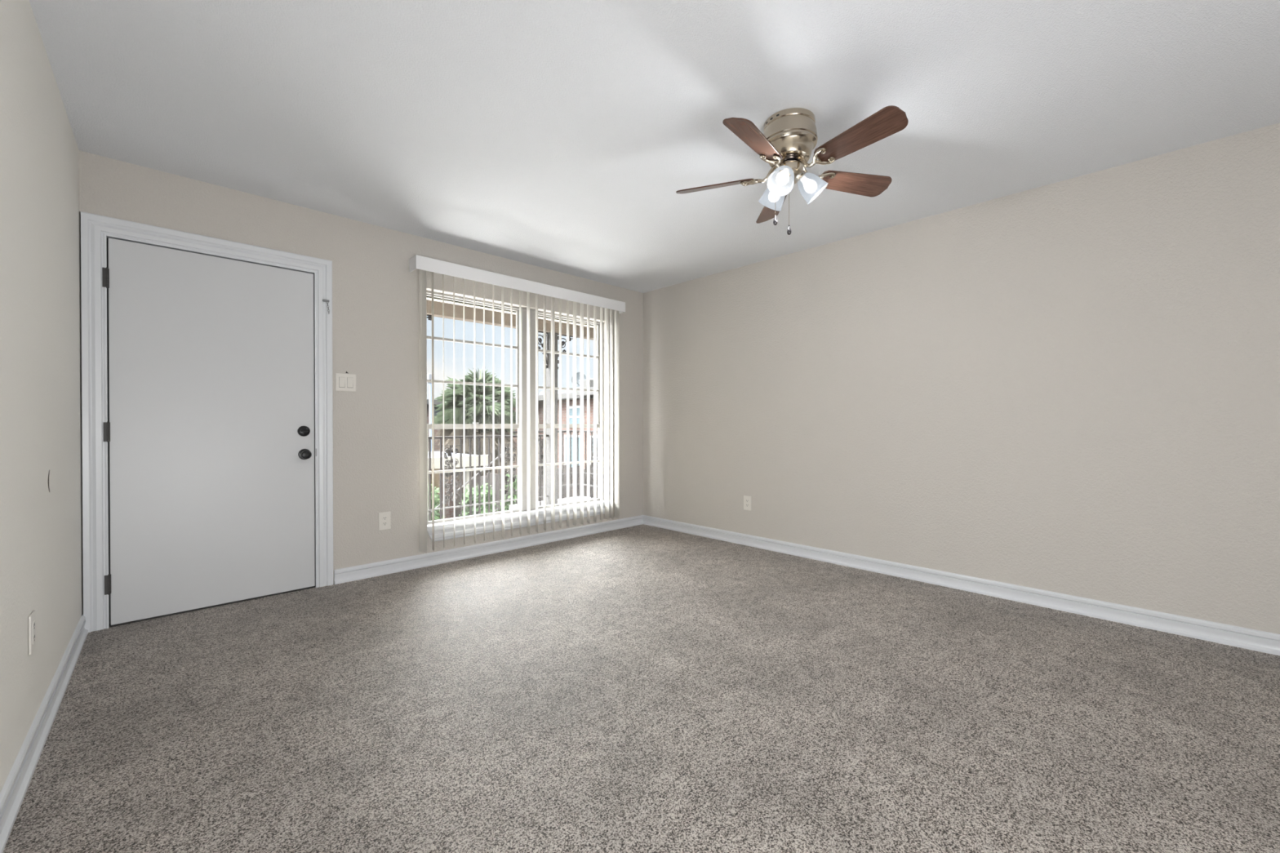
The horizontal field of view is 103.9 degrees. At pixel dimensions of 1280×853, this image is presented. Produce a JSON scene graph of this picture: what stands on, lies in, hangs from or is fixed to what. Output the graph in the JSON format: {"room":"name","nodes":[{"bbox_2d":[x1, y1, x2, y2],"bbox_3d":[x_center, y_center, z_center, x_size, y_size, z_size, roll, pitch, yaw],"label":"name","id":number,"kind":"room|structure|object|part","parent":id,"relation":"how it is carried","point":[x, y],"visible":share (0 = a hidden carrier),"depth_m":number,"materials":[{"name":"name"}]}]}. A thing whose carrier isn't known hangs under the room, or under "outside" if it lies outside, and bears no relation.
{"room":"empty living room","nodes":[
{"label":"empty living room","id":0,"kind":"room"},
{"bbox_2d":[0,0,82,792],"bbox_3d":[-0.981,-0.111,0.422,0.277,2.540,5.610,0,0,-44],"label":"wall","id":1,"kind":"structure","parent":0,"point":[41,495],"depth_m":1.67,"materials":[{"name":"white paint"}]},
{"bbox_2d":[28,610,35,654],"bbox_3d":[-1.949,0.660,1.607,0.008,0.122,0.074,0,0,-43],"label":"wall outlet","id":2,"kind":"object","parent":1,"relation":"attached to","point":[32,618],"visible":1,"depth_m":1.59,"materials":[{"name":"white plastic"}]},
{"bbox_2d":[32,620,35,644],"bbox_3d":[-1.947,0.660,1.609,0.003,0.068,0.035,0,0,-43],"label":"receptacle","id":3,"kind":"object","parent":2,"relation":"attached to","point":[33,628],"depth_m":1.60,"materials":[{"name":"white plastic"}]},
{"bbox_2d":[0,614,88,852],"bbox_3d":[-0.971,1.012,0.577,0.022,0.093,5.411,0,0,-43],"label":"baseboard","id":4,"kind":"structure","parent":1,"relation":"attached to","point":[14,790],"depth_m":1.59,"materials":[{"name":"white paint"}]},
{"bbox_2d":[79,150,643,614],"bbox_3d":[-1.474,-0.132,3.942,4.360,2.540,0.141,0,0,-44],"label":"wall","id":5,"kind":"structure","parent":0,"point":[375,293],"depth_m":3.48,"materials":[{"name":"beige paint"}]},
{"bbox_2d":[80,211,333,632],"bbox_3d":[-2.470,-0.010,2.965,1.104,2.148,0.162,0,0,-44],"label":"trim","id":6,"kind":"structure","parent":5,"relation":"attached to","point":[95,229],"depth_m":2.60,"materials":[{"name":"white paint"}]},
{"bbox_2d":[102,237,315,625],"bbox_3d":[-2.429,0.026,2.903,0.931,2.018,0.106,0,0,-44],"label":"door","id":7,"kind":"structure","parent":5,"relation":"in","point":[209,432],"depth_m":2.87,"materials":[{"name":"grey paint"}]},
{"bbox_3d":[-2.119,0.178,3.177,0.069,0.069,0.070,0,0,-44],"label":"knob","id":8,"kind":"part","parent":7,"relation":"part of","materials":[{"name":"black metal"}]},
{"bbox_2d":[322,299,329,313],"bbox_3d":[-2.043,-0.779,3.260,0.038,0.093,0.018,0,0,-44],"label":"chain","id":9,"kind":"object","parent":5,"relation":"hanging from","point":[323,300],"visible":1,"depth_m":3.26,"materials":[{"name":"silver metal"}]},
{"bbox_2d":[335,373,355,391],"bbox_3d":[-1.970,-0.295,3.357,0.122,0.116,0.011,0,0,-44],"label":"light switch","id":10,"kind":"object","parent":5,"relation":"attached to","point":[344,382],"visible":1,"depth_m":3.35,"materials":[{"name":"white plastic"}]},
{"bbox_2d":[378,511,390,530],"bbox_3d":[-1.799,0.665,3.530,0.078,0.124,0.009,0,0,-44],"label":"wall outlet","id":11,"kind":"object","parent":5,"relation":"attached to","point":[384,517],"visible":1,"depth_m":3.53,"materials":[{"name":"white plastic"}]},
{"bbox_2d":[333,515,643,584],"bbox_3d":[-0.989,0.989,4.306,2.866,0.093,0.022,0,0,-44],"label":"baseboard","id":12,"kind":"structure","parent":5,"relation":"attached to","point":[345,575],"depth_m":3.96,"materials":[{"name":"white paint"}]},
{"bbox_2d":[426,290,610,541],"bbox_3d":[-0.981,-0.086,4.391,1.816,1.901,0.159,0,0,-44],"label":"window","id":13,"kind":"structure","parent":5,"relation":"in","point":[469,520],"depth_m":4.37,"materials":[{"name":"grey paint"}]},
{"bbox_3d":[-1.357,-0.505,4.106,0.814,1.024,0.024,0,0,-44],"label":"sash","id":14,"kind":"part","parent":13,"relation":"part of","materials":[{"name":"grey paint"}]},
{"bbox_3d":[-1.341,0.356,4.094,0.814,0.758,0.024,0,0,-44],"label":"sash","id":15,"kind":"part","parent":13,"relation":"part of","materials":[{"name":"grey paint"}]},
{"bbox_2d":[409,254,625,552],"bbox_3d":[-0.910,-0.156,4.298,2.005,2.131,0.132,0,0,-44],"label":"vertical blind","id":16,"kind":"object","parent":13,"relation":"attached to","point":[423,264],"visible":1,"depth_m":4.28,"materials":[{"name":"white plastic"}]},
{"bbox_3d":[-0.688,-0.509,4.753,0.766,1.024,0.024,0,0,-44],"label":"sash","id":17,"kind":"part","parent":13,"relation":"part of","materials":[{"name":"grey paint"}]},
{"bbox_3d":[-0.671,0.352,4.741,0.766,0.758,0.024,0,0,-44],"label":"sash","id":18,"kind":"part","parent":13,"relation":"part of","materials":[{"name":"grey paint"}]},
{"bbox_2d":[426,297,593,328],"bbox_3d":[-1.898,-1.247,4.402,6.400,0.095,1.120,0,0,-44],"label":"ceiling","id":19,"kind":"structure","parent":0,"point":[428,299],"depth_m":5.11,"materials":[{"name":"beige paint"}]},
{"bbox_2d":[509,496,593,510],"bbox_3d":[-0.940,1.101,6.677,1.200,0.120,1.028,0,0,-44],"label":"boards","id":20,"kind":"object","parent":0,"point":[578,499],"visible":0.04,"depth_m":7.01,"materials":[{"name":"white paint"}]},
{"bbox_2d":[510,430,578,505],"bbox_3d":[-1.306,0.550,6.988,1.110,0.979,0.036,0,0,-44],"label":"balcony railing","id":21,"kind":"object","parent":20,"relation":"on","point":[565,431],"visible":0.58,"depth_m":7.17,"materials":[{"name":"metal"}]},
{"bbox_3d":[-1.357,0.467,6.939,0.139,0.626,0.012,0,0,-44],"label":"scroll panel","id":22,"kind":"part","parent":21,"relation":"part of","materials":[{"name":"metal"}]},
{"bbox_3d":[-1.306,0.073,6.985,1.110,0.026,0.036,0,0,-44],"label":"rail","id":23,"kind":"part","parent":21,"relation":"part of","materials":[{"name":"metal"}]},
{"bbox_3d":[-1.306,0.850,6.990,1.110,0.018,0.020,0,0,-44],"label":"rail","id":24,"kind":"part","parent":21,"relation":"part of","materials":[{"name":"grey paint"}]},
{"bbox_3d":[-1.306,0.679,6.989,1.110,0.014,0.018,0,0,-44],"label":"rail","id":25,"kind":"part","parent":21,"relation":"part of","materials":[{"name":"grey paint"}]},
{"bbox_2d":[578,430,597,498],"bbox_3d":[-0.208,0.552,6.694,0.036,0.979,1.950,0,0,-44],"label":"balcony railing","id":26,"kind":"object","parent":20,"relation":"on","point":[584,431],"visible":0.17,"depth_m":7.19,"materials":[{"name":"metal"}]},
{"bbox_3d":[-0.643,0.467,7.144,0.012,0.623,0.139,0,0,-44],"label":"scroll panel","id":27,"kind":"part","parent":26,"relation":"part of","materials":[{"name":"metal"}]},
{"bbox_2d":[2,524,1279,852],"bbox_3d":[0.540,1.111,1.829,4.510,0.120,5.710,0,0,-44],"label":"floor","id":28,"kind":"structure","parent":0,"point":[642,688],"depth_m":1.79,"materials":[{"name":"beige carpet"}]},
{"bbox_2d":[29,0,1279,293],"bbox_3d":[0.484,-1.450,1.871,4.510,0.120,5.870,0,0,-44],"label":"ceiling","id":29,"kind":"structure","parent":0,"point":[559,135],"depth_m":2.12,"materials":[{"name":"white paint"}]},
{"bbox_2d":[675,105,908,235],"bbox_3d":[0.677,-1.133,2.268,1.015,0.517,1.023,0,0,-44],"label":"ceiling fan","id":30,"kind":"object","parent":29,"relation":"hanging from","point":[788,141],"visible":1,"depth_m":2.21,"materials":[{"name":"brown wood"}]},
{"bbox_3d":[0.359,-1.161,2.422,0.380,0.006,0.128,0,19,21],"label":"fan blade","id":31,"kind":"part","parent":30,"relation":"part of","materials":[{"name":"brown wood"}]},
{"bbox_3d":[0.466,-1.158,2.027,0.128,0.006,0.380,24,15,36],"label":"fan blade","id":32,"kind":"part","parent":30,"relation":"part of","materials":[{"name":"brown wood"}]},
{"bbox_3d":[0.702,-1.162,2.646,0.128,0.006,0.380,-19,-1,3],"label":"fan blade","id":33,"kind":"part","parent":30,"relation":"part of","materials":[{"name":"brown wood"}]},
{"bbox_3d":[0.640,-1.093,2.397,0.117,0.138,0.135,0,0,-44],"label":"lamp shade","id":34,"kind":"part","parent":30,"relation":"part of","materials":[{"name":"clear glass"}]},
{"bbox_3d":[0.631,-1.092,2.206,0.135,0.138,0.117,0,0,-44],"label":"lamp shade","id":35,"kind":"part","parent":30,"relation":"part of","materials":[{"name":"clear glass"}]},
{"bbox_3d":[0.637,-1.107,2.223,0.074,0.077,0.054,0,0,-44],"label":"light bulb","id":36,"kind":"part","parent":30,"relation":"part of","materials":[{"name":"white glass"}]},
{"bbox_3d":[0.680,-1.012,2.284,0.003,0.207,0.003,0,0,-44],"label":"pull chain","id":37,"kind":"part","parent":30,"relation":"part of","materials":[{"name":"silver metal"}]},
{"bbox_3d":[0.797,-1.093,2.293,0.126,0.138,0.128,0,0,-44],"label":"lamp shade","id":38,"kind":"part","parent":30,"relation":"part of","materials":[{"name":"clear glass"}]},
{"bbox_3d":[1.020,-1.161,2.389,0.380,0.006,0.128,0,-19,-15],"label":"fan blade","id":39,"kind":"part","parent":30,"relation":"part of","materials":[{"name":"brown wood"}]},
{"bbox_3d":[0.874,-1.158,2.007,0.128,0.006,0.380,22,-12,-31],"label":"fan blade","id":40,"kind":"part","parent":30,"relation":"part of","materials":[{"name":"brown wood"}]},
{"bbox_2d":[643,123,1279,634],"bbox_3d":[2.037,-0.128,3.338,0.150,2.540,5.610,0,0,-44],"label":"wall","id":41,"kind":"structure","parent":0,"point":[1071,386],"depth_m":2.99,"materials":[{"name":"beige textured paint"}]},
{"bbox_2d":[743,495,751,511],"bbox_3d":[0.936,0.667,4.367,0.009,0.124,0.078,0,0,-44],"label":"wall outlet","id":42,"kind":"object","parent":41,"relation":"attached to","point":[747,500],"visible":1,"depth_m":4.37,"materials":[{"name":"white plastic"}]},
{"bbox_2d":[643,515,1279,655],"bbox_3d":[1.905,0.995,3.357,0.022,0.093,5.410,0,0,-44],"label":"baseboard","id":43,"kind":"structure","parent":41,"relation":"attached to","point":[1260,641],"depth_m":2.98,"materials":[{"name":"white paint"}]},
{"bbox_3d":[-1.979,1.116,4.255,6.060,0.120,1.000,0,0,-44],"label":"deck","id":44,"kind":"object","parent":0,"visible":0},
{"bbox_2d":[426,314,431,320],"bbox_3d":[-2.256,-0.009,4.593,0.720,2.125,0.124,0,0,-44],"label":"porch post","id":45,"kind":"object","parent":44,"relation":"on","point":[429,317],"visible":0.08,"depth_m":4.81,"materials":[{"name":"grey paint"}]},
{"bbox_2d":[426,299,593,340],"bbox_3d":[-2.162,-1.137,4.676,6.400,0.130,0.100,0,0,-44],"label":"beam","id":46,"kind":"structure","parent":45,"relation":"on","point":[437,306],"depth_m":5.16,"materials":[{"name":"brown paint"}]},
{"bbox_2d":[428,434,548,520],"bbox_3d":[-1.634,0.573,5.197,1.600,0.954,0.040,0,0,-44],"label":"balcony railing","id":47,"kind":"object","parent":44,"relation":"on","point":[449,451],"visible":0.71,"depth_m":5.10,"materials":[{"name":"metal"}]},
{"bbox_3d":[-1.871,0.490,4.968,0.180,0.605,0.012,0,0,-44],"label":"scroll panel","id":48,"kind":"part","parent":47,"relation":"part of","materials":[{"name":"metal"}]},
{"bbox_3d":[-1.634,0.108,5.195,1.600,0.024,0.040,0,0,-44],"label":"rail","id":49,"kind":"part","parent":47,"relation":"part of","materials":[{"name":"metal"}]},
{"bbox_3d":[-1.634,0.801,5.199,1.600,0.014,0.022,0,0,-44],"label":"rail","id":50,"kind":"part","parent":47,"relation":"part of","materials":[{"name":"white metal"}]},
{"bbox_3d":[-1.416,0.487,5.407,0.195,0.605,0.012,0,0,-44],"label":"scroll panel","id":51,"kind":"part","parent":47,"relation":"part of","materials":[{"name":"metal"}]},
{"bbox_2d":[537,331,577,505],"bbox_3d":[-1.019,-0.016,5.788,0.720,2.125,0.124,0,0,-44],"label":"porch post","id":52,"kind":"object","parent":44,"relation":"on","point":[548,334],"visible":0.49,"depth_m":5.76,"materials":[{"name":"grey paint"}]},
{"label":"outside","id":53,"kind":"structure","parent":0,"visible":0},
{"bbox_3d":[-18.709,3.756,33.767,100.000,0.200,65.470,0,0,-44],"label":"ground","id":54,"kind":"structure","parent":53,"visible":0},
{"bbox_2d":[426,373,431,451],"bbox_3d":[-4.966,1.269,11.898,0.130,5.040,0.120,0,0,-44],"label":"utility pole","id":55,"kind":"object","parent":54,"relation":"on","point":[428,375],"visible":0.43,"depth_m":11.85,"materials":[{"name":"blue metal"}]},
{"bbox_2d":[431,484,444,520],"bbox_3d":[-2.961,2.296,6.820,0.792,3.052,0.812,0,0,-44],"label":"bush","id":56,"kind":"object","parent":54,"relation":"on","point":[437,496],"visible":0.02,"depth_m":6.82,"materials":[{"name":"green plant"}]},
{"bbox_2d":[426,399,462,519],"bbox_3d":[-12.642,1.499,13.520,13.200,4.560,7.600,0,0,-44],"label":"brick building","id":57,"kind":"structure","parent":54,"relation":"on","point":[448,513],"depth_m":15.12,"materials":[{"name":"brown brick"}]},
{"bbox_3d":[-5.982,-0.320,15.036,0.640,0.620,0.060,0,0,-44],"label":"louvre panel","id":58,"kind":"part","parent":57,"relation":"part of","materials":[{"name":"metal"}]},
{"bbox_2d":[431,451,490,516],"bbox_3d":[-6.140,2.187,8.279,6.660,3.250,2.420,0,0,-44],"label":"carport","id":59,"kind":"object","parent":54,"relation":"on","point":[437,454],"visible":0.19,"depth_m":9.55,"materials":[{"name":"beige metal"}]},
{"bbox_3d":[-6.182,0.616,8.284,6.620,0.070,2.300,0,0,-44],"label":"roof panel","id":60,"kind":"part","parent":59,"relation":"part of","materials":[{"name":"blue metal"}]},
{"bbox_3d":[-3.302,2.223,9.617,0.100,3.160,0.100,0,0,-44],"label":"post","id":61,"kind":"part","parent":59,"relation":"part of","materials":[{"name":"beige metal"}]},
{"bbox_2d":[431,447,510,513],"bbox_3d":[-2.813,2.220,4.861,4.113,3.874,0.981,0,0,-44],"label":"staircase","id":62,"kind":"structure","parent":54,"relation":"on","point":[496,458],"depth_m":6.23,"materials":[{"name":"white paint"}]},
{"bbox_2d":[434,365,516,513],"bbox_3d":[-4.405,1.056,13.793,2.523,5.456,2.845,0,0,-44],"label":"palm tree","id":63,"kind":"object","parent":54,"relation":"on","point":[459,388],"visible":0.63,"depth_m":13.19,"materials":[{"name":"green plant"}]},
{"bbox_2d":[457,483,496,516],"bbox_3d":[-2.386,2.332,7.373,0.831,2.974,0.833,0,0,-14],"label":"bush","id":64,"kind":"object","parent":54,"relation":"on","point":[467,493],"visible":0.12,"depth_m":7.25,"materials":[{"name":"green plant"}]},
{"bbox_2d":[497,474,516,511],"bbox_3d":[-2.006,2.277,8.099,0.804,3.076,0.814,0,0,-4],"label":"bush","id":65,"kind":"object","parent":54,"relation":"on","point":[514,484],"visible":0.06,"depth_m":7.93,"materials":[{"name":"green plant"}]},
{"bbox_2d":[454,386,597,517],"bbox_3d":[-2.236,1.388,18.710,8.020,4.720,18.800,0,0,-44],"label":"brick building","id":66,"kind":"structure","parent":54,"relation":"on","point":[540,396],"depth_m":13.45,"materials":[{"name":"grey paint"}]},
{"bbox_3d":[-1.761,1.206,13.326,0.020,1.870,0.720,0,0,-44],"label":"pane","id":67,"kind":"part","parent":66,"relation":"part of","materials":[{"name":"grey"}]},
{"bbox_3d":[-1.692,-0.254,13.245,0.020,0.490,0.620,0,0,-44],"label":"pane","id":68,"kind":"part","parent":66,"relation":"part of","materials":[{"name":"grey"}]},
{"bbox_2d":[571,372,586,387],"bbox_3d":[-1.752,-1.229,14.057,0.341,0.610,0.357,0,0,-44],"label":"satellite dish","id":69,"kind":"object","parent":66,"relation":"on","point":[578,374],"visible":0.46,"depth_m":14.12,"materials":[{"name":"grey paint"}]},
{"bbox_2d":[583,378,593,387],"bbox_3d":[-1.270,-1.094,13.394,0.500,0.358,0.360,0,0,-44],"label":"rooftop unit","id":70,"kind":"object","parent":66,"relation":"on","point":[591,380],"visible":0.2,"depth_m":13.18,"materials":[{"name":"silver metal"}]},
{"bbox_2d":[480,462,597,511],"bbox_3d":[-1.661,2.272,9.862,3.200,3.059,0.070,0,0,-44],"label":"fence","id":71,"kind":"object","parent":54,"relation":"on","point":[571,487],"visible":0.08,"depth_m":9.87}
]}

